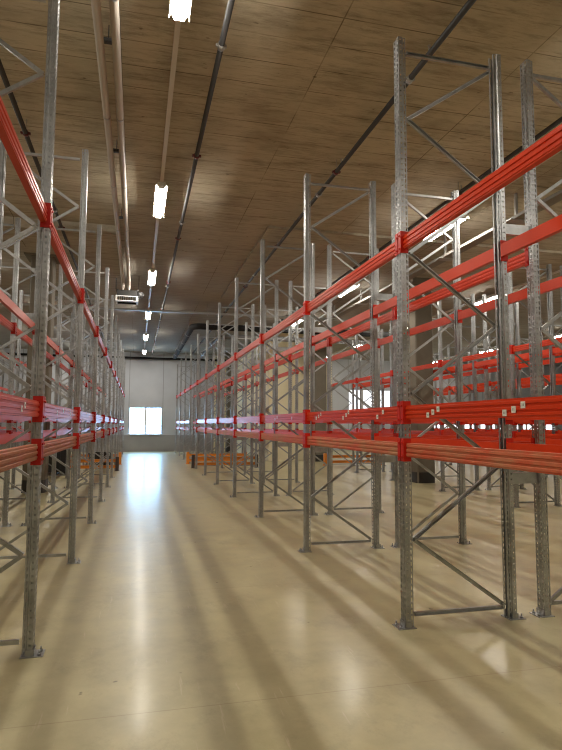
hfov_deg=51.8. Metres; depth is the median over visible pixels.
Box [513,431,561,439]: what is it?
crossbar
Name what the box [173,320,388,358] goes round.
ventilation duct
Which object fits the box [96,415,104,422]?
crossbar
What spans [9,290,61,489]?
upright
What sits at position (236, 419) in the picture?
crossbar
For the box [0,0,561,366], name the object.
ceiling
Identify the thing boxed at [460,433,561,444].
crossbar
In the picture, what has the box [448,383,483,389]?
crossbar
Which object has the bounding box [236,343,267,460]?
wall
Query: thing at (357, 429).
crossbar
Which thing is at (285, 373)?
crossbar
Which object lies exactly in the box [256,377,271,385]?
crossbar
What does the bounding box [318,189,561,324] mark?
cable tray
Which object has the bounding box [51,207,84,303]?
crossbar
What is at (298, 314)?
crossbar
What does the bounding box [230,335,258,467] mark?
upright
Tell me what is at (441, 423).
crossbar
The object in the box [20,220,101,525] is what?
upright
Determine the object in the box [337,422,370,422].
crossbar
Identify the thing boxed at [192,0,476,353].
pipe
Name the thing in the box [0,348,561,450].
wall
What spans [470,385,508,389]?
crossbar
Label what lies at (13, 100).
pipe
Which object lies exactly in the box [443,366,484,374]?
crossbar
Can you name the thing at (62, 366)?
crossbar
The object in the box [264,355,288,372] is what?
crossbar
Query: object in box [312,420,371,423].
crossbar
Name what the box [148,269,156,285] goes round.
ceiling lamp
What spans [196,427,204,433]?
crossbar
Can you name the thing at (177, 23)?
rail
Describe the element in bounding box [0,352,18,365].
crossbar
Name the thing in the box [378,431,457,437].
crossbar
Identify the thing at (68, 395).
upright
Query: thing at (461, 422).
crossbar
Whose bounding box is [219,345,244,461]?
upright
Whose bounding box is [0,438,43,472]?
crossbar
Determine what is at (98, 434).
crossbar
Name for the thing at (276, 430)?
crossbar
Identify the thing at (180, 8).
diffuser
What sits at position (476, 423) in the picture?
crossbar
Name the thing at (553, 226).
crossbar
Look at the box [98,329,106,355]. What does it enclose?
crossbar
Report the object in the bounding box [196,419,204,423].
crossbar
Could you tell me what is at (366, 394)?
window
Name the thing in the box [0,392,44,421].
crossbar
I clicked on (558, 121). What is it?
pipe
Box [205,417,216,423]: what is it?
crossbar
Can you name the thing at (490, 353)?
crossbar
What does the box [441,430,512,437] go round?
crossbar
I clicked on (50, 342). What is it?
crossbar
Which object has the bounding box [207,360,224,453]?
upright
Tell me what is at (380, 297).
spacer
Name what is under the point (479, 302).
ceiling lamp
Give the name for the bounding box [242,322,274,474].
upright
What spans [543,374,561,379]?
crossbar
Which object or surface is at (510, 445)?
crossbar
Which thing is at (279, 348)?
spacer
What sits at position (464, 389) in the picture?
crossbar
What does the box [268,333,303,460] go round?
wall partition
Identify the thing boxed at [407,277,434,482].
concrete column
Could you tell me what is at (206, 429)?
crossbar
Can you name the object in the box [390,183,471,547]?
upright
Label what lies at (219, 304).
upright
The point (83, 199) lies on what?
upright
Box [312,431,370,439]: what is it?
crossbar
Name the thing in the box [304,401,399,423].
crossbar
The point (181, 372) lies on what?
upright
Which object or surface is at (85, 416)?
crossbar
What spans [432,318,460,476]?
upright
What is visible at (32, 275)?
upright
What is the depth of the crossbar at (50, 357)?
14.23 m
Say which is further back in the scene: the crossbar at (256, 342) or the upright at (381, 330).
the upright at (381, 330)
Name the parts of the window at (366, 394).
pane, pane, pane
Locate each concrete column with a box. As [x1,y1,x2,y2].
[21,252,59,492]
[224,352,233,451]
[309,334,326,461]
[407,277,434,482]
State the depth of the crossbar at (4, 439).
8.36 m
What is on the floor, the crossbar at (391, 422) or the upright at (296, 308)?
the upright at (296, 308)
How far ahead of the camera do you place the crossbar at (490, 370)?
17.65 m
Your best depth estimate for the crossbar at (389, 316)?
9.85 m
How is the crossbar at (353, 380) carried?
attached to the upright at (381, 330)
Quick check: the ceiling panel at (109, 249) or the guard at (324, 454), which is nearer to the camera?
the ceiling panel at (109, 249)
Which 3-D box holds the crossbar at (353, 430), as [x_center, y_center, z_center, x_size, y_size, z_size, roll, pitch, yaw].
[2.414,2.172,22.662,0.084,0.200,3.026,1,-5,-14]
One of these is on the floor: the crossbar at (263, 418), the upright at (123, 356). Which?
the upright at (123, 356)
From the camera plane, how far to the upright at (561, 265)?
13.01 m
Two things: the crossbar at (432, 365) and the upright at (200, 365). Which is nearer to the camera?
the crossbar at (432, 365)
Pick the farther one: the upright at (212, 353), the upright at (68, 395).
the upright at (212, 353)
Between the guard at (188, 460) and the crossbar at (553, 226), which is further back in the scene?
the guard at (188, 460)
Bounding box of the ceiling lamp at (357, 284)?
[339,283,359,296]
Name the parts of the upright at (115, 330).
post, post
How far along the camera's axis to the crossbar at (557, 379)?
21.88 m
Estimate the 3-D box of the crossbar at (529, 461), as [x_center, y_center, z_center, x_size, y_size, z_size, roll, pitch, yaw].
[1.447,0.532,3.627,0.084,0.200,3.022,1,-5,-14]
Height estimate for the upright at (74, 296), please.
5.316 m
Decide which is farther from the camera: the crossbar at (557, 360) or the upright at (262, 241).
the crossbar at (557, 360)
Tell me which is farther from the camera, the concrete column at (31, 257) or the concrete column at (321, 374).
the concrete column at (321, 374)
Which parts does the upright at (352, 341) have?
post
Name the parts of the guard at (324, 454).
post, rail, rail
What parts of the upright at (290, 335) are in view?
post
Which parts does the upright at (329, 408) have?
post, post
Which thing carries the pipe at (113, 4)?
hanging from the ceiling
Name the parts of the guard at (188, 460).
post, rail, rail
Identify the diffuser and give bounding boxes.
[146,312,149,319]
[149,271,155,285]
[155,185,165,217]
[172,0,188,20]
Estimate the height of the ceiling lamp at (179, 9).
0.117 m
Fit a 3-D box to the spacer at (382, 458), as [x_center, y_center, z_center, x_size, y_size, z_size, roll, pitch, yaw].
[1.512,1.202,8.296,0.282,0.100,0.090,1,-5,-14]
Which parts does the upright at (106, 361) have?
post, post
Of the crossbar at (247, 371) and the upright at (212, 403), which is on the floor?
the upright at (212, 403)
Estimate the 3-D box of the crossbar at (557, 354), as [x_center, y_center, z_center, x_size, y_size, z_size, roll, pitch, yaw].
[5.951,-0.389,14.330,0.084,0.200,3.026,1,-5,-14]
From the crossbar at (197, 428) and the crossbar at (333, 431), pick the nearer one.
the crossbar at (333, 431)
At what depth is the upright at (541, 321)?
19.85 m
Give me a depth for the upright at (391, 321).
18.39 m
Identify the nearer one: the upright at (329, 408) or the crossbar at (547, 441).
the crossbar at (547, 441)
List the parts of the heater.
outlet frame, casing, fan motor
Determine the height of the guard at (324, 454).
0.515 m
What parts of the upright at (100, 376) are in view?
post, post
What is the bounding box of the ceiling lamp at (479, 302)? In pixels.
[475,295,496,304]
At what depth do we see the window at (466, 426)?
42.75 m
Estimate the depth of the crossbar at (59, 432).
14.08 m
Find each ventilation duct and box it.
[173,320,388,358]
[200,330,369,357]
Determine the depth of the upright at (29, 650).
4.52 m
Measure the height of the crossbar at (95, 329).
0.200 m
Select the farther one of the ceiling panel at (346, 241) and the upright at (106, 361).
the upright at (106, 361)
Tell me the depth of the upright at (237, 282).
14.09 m
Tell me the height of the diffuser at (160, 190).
0.059 m
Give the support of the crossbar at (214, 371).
attached to the upright at (219, 304)
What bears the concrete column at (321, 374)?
on the floor
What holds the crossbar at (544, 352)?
attached to the upright at (472, 297)
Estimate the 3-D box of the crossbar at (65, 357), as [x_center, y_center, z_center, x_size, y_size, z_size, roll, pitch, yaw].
[-5.372,-0.430,14.418,0.084,0.200,2.955,1,-5,-14]
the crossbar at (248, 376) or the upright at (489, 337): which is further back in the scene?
the upright at (489, 337)
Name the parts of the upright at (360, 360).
post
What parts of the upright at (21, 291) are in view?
post, post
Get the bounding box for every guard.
[70,457,119,470]
[81,452,121,464]
[186,452,246,463]
[191,454,257,467]
[322,453,381,465]
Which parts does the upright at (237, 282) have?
post, post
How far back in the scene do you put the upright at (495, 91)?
5.29 m
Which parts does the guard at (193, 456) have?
post, rail, rail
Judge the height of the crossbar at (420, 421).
0.200 m
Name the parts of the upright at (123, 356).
post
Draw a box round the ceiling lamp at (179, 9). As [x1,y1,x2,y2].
[168,0,191,22]
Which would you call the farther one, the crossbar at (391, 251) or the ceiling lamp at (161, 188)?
the ceiling lamp at (161, 188)
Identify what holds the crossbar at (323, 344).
attached to the upright at (290, 335)
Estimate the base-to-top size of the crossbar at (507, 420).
0.200 m
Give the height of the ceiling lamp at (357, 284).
0.117 m
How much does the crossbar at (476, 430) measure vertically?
0.200 m
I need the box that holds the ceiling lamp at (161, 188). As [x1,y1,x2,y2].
[153,182,167,217]
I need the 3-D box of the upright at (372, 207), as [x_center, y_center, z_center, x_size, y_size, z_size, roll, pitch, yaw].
[0.855,-0.228,8.253,1.230,5.316,0.150,1,-5,-14]
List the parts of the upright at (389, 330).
post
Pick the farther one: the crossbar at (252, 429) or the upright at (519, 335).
the upright at (519, 335)
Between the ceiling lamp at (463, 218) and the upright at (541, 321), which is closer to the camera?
the ceiling lamp at (463, 218)
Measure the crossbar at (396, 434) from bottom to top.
0.200 m
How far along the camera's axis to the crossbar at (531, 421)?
6.07 m
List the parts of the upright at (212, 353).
post, post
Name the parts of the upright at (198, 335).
post, post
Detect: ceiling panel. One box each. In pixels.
[0,216,120,277]
[220,225,561,312]
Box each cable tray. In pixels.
[1,303,479,327]
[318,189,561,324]
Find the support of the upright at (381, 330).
on the floor
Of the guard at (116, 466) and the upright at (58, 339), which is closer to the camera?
the upright at (58, 339)
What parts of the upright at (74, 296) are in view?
post, post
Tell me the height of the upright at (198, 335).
5.316 m
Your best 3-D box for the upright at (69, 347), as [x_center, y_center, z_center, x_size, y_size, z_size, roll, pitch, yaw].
[-9.424,1.345,27.073,1.230,5.316,0.150,1,-5,-14]
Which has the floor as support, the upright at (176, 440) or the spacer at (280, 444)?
the upright at (176, 440)
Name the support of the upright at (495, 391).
on the floor
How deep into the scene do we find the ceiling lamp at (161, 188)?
11.00 m
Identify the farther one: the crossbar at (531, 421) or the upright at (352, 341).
the upright at (352, 341)
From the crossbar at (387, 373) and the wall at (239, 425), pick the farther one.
the wall at (239, 425)
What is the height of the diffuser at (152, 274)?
0.059 m
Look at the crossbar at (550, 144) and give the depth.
3.95 m
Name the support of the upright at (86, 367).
on the floor
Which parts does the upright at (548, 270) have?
post, post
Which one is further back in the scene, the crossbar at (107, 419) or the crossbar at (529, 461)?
the crossbar at (107, 419)
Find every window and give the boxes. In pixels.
[128,407,161,434]
[348,389,389,409]
[434,424,553,429]
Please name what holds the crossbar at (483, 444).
attached to the upright at (495, 91)
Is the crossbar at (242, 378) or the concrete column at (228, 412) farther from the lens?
the concrete column at (228, 412)
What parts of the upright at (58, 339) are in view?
post, post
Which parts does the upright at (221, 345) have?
post, post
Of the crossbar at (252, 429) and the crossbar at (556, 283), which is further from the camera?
the crossbar at (252, 429)
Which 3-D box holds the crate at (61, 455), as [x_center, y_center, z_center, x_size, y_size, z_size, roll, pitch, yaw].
[-7.685,2.974,19.858,0.800,0.850,1.050,1,-5,-14]
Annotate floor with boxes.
[0,450,561,749]
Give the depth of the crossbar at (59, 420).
14.02 m
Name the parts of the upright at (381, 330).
post, post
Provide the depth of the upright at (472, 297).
15.55 m
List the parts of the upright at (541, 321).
post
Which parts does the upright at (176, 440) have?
post, post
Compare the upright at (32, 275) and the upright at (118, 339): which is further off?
the upright at (118, 339)
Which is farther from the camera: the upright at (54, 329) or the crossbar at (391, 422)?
the upright at (54, 329)
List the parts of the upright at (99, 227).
post, post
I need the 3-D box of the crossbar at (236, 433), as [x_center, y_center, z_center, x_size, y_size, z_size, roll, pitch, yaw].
[-0.749,1.280,12.434,0.084,0.200,3.022,1,-5,-14]
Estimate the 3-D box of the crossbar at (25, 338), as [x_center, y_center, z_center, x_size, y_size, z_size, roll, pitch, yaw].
[-4.982,-0.682,11.466,0.084,0.200,2.955,1,-5,-14]
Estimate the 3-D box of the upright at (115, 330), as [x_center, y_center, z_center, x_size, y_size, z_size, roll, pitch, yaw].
[-5.948,0.648,18.788,1.230,5.316,0.150,1,-5,-14]
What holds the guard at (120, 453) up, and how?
on the floor
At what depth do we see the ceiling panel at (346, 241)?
16.46 m
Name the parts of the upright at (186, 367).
post, post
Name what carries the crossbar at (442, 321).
attached to the upright at (455, 233)
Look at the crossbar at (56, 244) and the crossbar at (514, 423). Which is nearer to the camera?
the crossbar at (56, 244)
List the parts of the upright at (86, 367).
post, post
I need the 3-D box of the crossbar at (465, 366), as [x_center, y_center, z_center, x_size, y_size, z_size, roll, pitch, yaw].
[4.890,-0.147,17.189,0.084,0.200,3.026,1,-5,-14]
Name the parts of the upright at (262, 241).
post, post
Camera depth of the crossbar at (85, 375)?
20.00 m
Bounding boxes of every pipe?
[0,59,108,351]
[8,353,225,360]
[91,0,124,289]
[104,0,130,289]
[152,0,234,354]
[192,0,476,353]
[237,117,561,351]
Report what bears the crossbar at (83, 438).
attached to the upright at (83, 199)
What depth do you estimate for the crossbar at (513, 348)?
12.04 m
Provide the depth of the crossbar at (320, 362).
15.54 m
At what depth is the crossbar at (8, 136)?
3.65 m
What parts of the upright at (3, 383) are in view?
post, post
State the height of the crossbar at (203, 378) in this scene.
0.200 m
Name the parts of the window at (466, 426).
pane, pane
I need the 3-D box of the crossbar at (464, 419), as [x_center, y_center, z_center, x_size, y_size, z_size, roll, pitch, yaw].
[1.718,0.483,6.838,0.084,0.200,3.022,1,-5,-14]
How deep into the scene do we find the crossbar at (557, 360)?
14.96 m
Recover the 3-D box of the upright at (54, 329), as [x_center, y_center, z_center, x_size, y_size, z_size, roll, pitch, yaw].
[-7.992,0.858,21.331,1.230,5.316,0.150,1,-5,-14]
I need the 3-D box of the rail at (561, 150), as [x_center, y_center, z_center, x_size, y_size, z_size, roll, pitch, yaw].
[3.486,-3.334,13.044,0.070,0.192,30.000,1,-5,-14]
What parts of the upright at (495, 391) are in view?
post, post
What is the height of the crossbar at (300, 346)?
0.200 m
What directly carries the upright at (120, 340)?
on the floor
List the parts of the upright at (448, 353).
post, post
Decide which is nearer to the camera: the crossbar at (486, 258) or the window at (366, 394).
the crossbar at (486, 258)
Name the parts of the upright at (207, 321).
post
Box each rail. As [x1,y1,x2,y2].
[144,20,180,348]
[316,150,561,308]
[331,269,560,353]
[433,333,561,360]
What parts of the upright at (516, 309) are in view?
post, post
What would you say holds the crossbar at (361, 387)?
attached to the upright at (360, 360)
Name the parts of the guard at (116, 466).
rail, rail, post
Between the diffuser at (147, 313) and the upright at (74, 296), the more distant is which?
the diffuser at (147, 313)
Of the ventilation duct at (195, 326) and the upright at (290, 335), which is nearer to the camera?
the upright at (290, 335)
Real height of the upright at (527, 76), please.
5.316 m
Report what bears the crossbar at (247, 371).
attached to the upright at (207, 321)
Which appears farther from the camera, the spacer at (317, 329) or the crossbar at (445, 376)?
the crossbar at (445, 376)
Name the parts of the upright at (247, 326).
post, post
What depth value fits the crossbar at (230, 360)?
15.61 m
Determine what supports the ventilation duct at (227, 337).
hanging from the ceiling
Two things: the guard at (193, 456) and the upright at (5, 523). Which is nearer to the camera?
the upright at (5, 523)
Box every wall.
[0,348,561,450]
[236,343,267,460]
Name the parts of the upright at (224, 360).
post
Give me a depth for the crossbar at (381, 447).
6.16 m
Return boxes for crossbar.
[0,96,52,229]
[0,289,34,334]
[0,314,16,333]
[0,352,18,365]
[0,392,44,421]
[0,415,30,422]
[0,428,15,432]
[0,430,11,434]
[0,431,30,444]
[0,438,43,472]
[16,323,32,346]
[42,433,79,463]
[43,396,80,422]
[43,429,55,437]
[46,351,55,363]
[46,418,56,422]
[47,336,58,354]
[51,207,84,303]
[56,419,70,422]
[57,428,70,435]
[60,349,72,366]
[60,361,69,374]
[79,430,95,447]
[80,407,96,422]
[83,289,98,337]
[83,372,89,381]
[95,429,104,440]
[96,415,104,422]
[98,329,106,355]
[104,428,110,437]
[105,416,110,423]
[106,349,112,367]
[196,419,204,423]
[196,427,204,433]
[197,376,204,384]
[204,428,215,433]
[205,368,216,378]
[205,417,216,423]
[216,417,232,423]
[216,428,232,435]
[217,354,233,371]
[222,376,233,385]
[231,375,244,385]
[233,415,258,423]
[233,429,258,440]
[234,334,259,360]
[238,369,250,377]
[245,370,258,379]
[251,428,273,433]
[252,356,273,372]
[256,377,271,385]
[259,410,303,423]
[259,431,303,447]
[260,302,303,343]
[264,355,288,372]
[273,368,295,380]
[275,429,302,434]
[276,340,309,361]
[289,339,327,361]
[296,358,326,373]
[304,233,397,314]
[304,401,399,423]
[304,433,400,460]
[312,306,370,345]
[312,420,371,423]
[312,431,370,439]
[327,308,393,346]
[328,431,394,436]
[331,344,371,360]
[331,378,355,386]
[333,429,355,431]
[333,431,370,434]
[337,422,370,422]
[353,380,380,388]
[356,370,390,382]
[356,428,391,432]
[360,382,389,388]
[373,245,495,318]
[374,418,500,423]
[374,433,500,448]
[377,314,453,347]
[378,421,459,424]
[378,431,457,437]
[382,377,405,383]
[391,360,438,375]
[391,422,439,424]
[392,429,439,434]
[393,247,528,319]
[395,420,533,424]
[395,433,534,443]
[398,124,561,253]
[400,395,561,423]
[400,438,561,475]
[433,362,472,372]
[433,374,454,380]
[436,388,467,393]
[439,345,509,367]
[440,422,497,424]
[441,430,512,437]
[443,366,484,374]
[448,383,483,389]
[458,276,561,322]
[460,420,561,424]
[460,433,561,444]
[463,363,516,376]
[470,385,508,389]
[474,349,548,368]
[476,423,552,424]
[476,430,551,433]
[485,353,561,368]
[489,377,531,385]
[500,214,561,261]
[505,417,561,423]
[506,438,561,452]
[510,337,561,353]
[513,421,561,424]
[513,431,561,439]
[516,377,561,384]
[518,357,561,369]
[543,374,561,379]
[552,346,561,355]
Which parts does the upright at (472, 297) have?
post, post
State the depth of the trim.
36.65 m
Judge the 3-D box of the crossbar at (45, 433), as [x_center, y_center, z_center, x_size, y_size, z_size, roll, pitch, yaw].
[-4.664,1.173,11.388,0.084,0.200,2.955,1,-5,-14]
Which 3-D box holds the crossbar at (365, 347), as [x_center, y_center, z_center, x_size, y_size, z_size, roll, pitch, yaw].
[1.588,-0.507,13.169,0.084,0.200,3.022,1,-5,-14]
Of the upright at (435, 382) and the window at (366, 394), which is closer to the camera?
the upright at (435, 382)
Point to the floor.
(187, 619)
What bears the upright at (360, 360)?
on the floor
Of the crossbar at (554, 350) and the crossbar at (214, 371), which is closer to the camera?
the crossbar at (554, 350)
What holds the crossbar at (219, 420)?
attached to the upright at (237, 282)
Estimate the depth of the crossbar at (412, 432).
16.04 m
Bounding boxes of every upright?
[0,0,59,658]
[0,140,88,563]
[0,218,20,526]
[0,266,40,502]
[0,359,23,446]
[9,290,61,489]
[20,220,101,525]
[47,264,108,502]
[48,313,71,477]
[53,329,78,465]
[57,338,87,464]
[64,293,113,487]
[66,347,92,458]
[78,314,116,477]
[84,328,119,470]
[94,340,121,464]
[97,348,122,460]
[102,356,124,456]
[104,361,125,453]
[175,364,194,452]
[179,359,200,455]
[182,352,206,459]
[189,344,214,463]
[193,334,224,468]
[199,365,216,452]
[202,320,237,475]
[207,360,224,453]
[211,353,233,456]
[214,302,255,484]
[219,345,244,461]
[230,277,279,497]
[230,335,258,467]
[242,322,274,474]
[254,239,317,517]
[263,305,300,483]
[285,281,333,495]
[298,173,384,552]
[324,244,384,514]
[331,340,355,465]
[354,329,384,472]
[359,341,385,465]
[389,330,398,471]
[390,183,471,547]
[390,320,406,480]
[392,36,525,629]
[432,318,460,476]
[433,353,436,460]
[437,294,482,491]
[441,353,455,424]
[447,344,471,464]
[475,346,498,428]
[482,294,525,489]
[487,335,512,468]
[507,264,561,507]
[517,335,539,429]
[520,59,561,617]
[539,321,561,476]
[560,265,561,317]
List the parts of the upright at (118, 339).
post, post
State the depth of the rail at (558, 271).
19.50 m
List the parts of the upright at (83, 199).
post, foot plate, post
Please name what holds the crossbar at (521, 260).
attached to the upright at (455, 233)
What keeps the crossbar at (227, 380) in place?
attached to the upright at (198, 335)
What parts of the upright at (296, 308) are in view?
post, post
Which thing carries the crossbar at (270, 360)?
attached to the upright at (219, 304)
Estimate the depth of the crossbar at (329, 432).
9.68 m
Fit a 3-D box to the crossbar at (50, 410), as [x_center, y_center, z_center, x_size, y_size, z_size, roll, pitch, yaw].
[-2.229,0.388,5.922,0.084,0.200,2.955,1,-5,-14]
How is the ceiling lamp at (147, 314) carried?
attached to the rail at (177, 23)
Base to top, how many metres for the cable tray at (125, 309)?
0.440 m
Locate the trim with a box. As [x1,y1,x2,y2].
[1,435,210,451]
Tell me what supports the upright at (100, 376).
on the floor
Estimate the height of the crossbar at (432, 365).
0.200 m
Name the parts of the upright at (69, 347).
post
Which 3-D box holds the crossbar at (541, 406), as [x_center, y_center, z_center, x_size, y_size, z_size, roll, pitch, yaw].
[1.449,0.209,3.655,0.084,0.200,3.022,1,-5,-14]
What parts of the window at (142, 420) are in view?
pane, pane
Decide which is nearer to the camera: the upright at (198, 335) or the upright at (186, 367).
the upright at (198, 335)
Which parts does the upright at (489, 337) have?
post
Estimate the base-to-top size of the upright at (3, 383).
5.316 m
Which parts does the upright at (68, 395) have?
post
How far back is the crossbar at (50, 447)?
5.70 m
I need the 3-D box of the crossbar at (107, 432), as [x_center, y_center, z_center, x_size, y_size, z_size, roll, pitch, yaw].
[-4.378,1.442,14.507,0.084,0.200,2.955,1,-5,-14]
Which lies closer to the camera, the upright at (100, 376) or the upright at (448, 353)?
the upright at (448, 353)
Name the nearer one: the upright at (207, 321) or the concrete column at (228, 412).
the upright at (207, 321)
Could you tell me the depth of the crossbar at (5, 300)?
8.34 m
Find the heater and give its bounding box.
[115,278,143,304]
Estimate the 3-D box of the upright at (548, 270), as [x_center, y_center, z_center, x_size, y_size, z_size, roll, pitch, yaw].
[5.486,0.165,12.595,1.230,5.316,0.150,1,-5,-14]
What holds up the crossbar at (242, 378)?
attached to the upright at (232, 339)
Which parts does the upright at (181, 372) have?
post, post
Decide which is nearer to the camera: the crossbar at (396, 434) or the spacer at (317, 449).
the crossbar at (396, 434)
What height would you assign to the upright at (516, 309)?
5.316 m
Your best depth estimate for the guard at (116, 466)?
21.18 m
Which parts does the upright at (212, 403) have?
post, post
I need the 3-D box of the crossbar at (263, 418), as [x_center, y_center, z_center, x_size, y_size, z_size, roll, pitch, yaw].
[-0.016,0.707,9.527,0.084,0.200,3.022,1,-5,-14]
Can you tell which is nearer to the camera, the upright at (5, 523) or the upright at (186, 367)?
the upright at (5, 523)
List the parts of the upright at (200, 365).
post, post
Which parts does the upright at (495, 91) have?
post, foot plate, post, foot plate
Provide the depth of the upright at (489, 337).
22.73 m
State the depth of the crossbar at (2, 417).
8.40 m
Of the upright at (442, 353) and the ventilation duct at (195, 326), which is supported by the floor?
the upright at (442, 353)
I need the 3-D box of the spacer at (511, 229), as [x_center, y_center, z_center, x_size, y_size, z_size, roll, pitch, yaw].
[2.255,-1.389,5.561,0.282,0.100,0.090,1,-5,-14]
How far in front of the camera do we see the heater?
17.54 m
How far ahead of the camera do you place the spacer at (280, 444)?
14.15 m
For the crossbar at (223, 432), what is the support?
attached to the upright at (219, 304)
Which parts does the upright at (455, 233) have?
foot plate, post, post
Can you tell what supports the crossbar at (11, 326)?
attached to the upright
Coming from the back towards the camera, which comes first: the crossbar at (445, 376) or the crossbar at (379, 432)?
the crossbar at (445, 376)
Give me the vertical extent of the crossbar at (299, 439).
0.200 m
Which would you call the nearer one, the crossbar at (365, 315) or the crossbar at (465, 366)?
the crossbar at (365, 315)
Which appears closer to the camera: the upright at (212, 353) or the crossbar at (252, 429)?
the crossbar at (252, 429)
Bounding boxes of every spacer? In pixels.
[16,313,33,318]
[278,347,288,350]
[278,442,288,446]
[315,327,327,332]
[315,447,328,451]
[377,293,394,300]
[379,455,396,462]
[504,224,530,235]
[511,472,539,483]
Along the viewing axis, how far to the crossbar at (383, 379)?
21.16 m
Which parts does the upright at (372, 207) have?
foot plate, post, post, foot plate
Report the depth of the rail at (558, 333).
30.43 m
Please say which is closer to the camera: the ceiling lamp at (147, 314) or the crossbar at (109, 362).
the crossbar at (109, 362)
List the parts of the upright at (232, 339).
post, post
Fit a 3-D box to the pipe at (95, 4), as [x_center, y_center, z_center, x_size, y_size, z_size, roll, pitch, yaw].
[-2.200,-3.707,7.158,0.104,0.505,21.697,1,-5,-14]
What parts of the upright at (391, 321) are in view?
post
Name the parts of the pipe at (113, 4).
pipe bracket, pipe bracket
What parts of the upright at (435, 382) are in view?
post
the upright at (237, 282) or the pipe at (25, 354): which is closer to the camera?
the upright at (237, 282)
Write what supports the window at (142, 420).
in the wall at (148, 382)
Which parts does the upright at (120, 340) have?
post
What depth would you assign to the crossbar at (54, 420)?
12.26 m
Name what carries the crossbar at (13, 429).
attached to the upright at (32, 275)
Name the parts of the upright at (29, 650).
foot plate, post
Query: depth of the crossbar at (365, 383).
23.20 m
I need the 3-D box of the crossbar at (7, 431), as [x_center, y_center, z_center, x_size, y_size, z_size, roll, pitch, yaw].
[-4.274,0.921,8.437,0.084,0.200,2.955,1,-5,-14]
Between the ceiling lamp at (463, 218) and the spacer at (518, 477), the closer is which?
the spacer at (518, 477)
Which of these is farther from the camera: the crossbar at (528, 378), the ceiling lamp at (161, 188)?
the crossbar at (528, 378)
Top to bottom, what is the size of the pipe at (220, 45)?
0.265 m
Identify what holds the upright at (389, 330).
on the floor
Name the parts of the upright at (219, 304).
post, post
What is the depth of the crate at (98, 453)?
22.35 m
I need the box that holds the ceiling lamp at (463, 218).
[423,214,468,241]

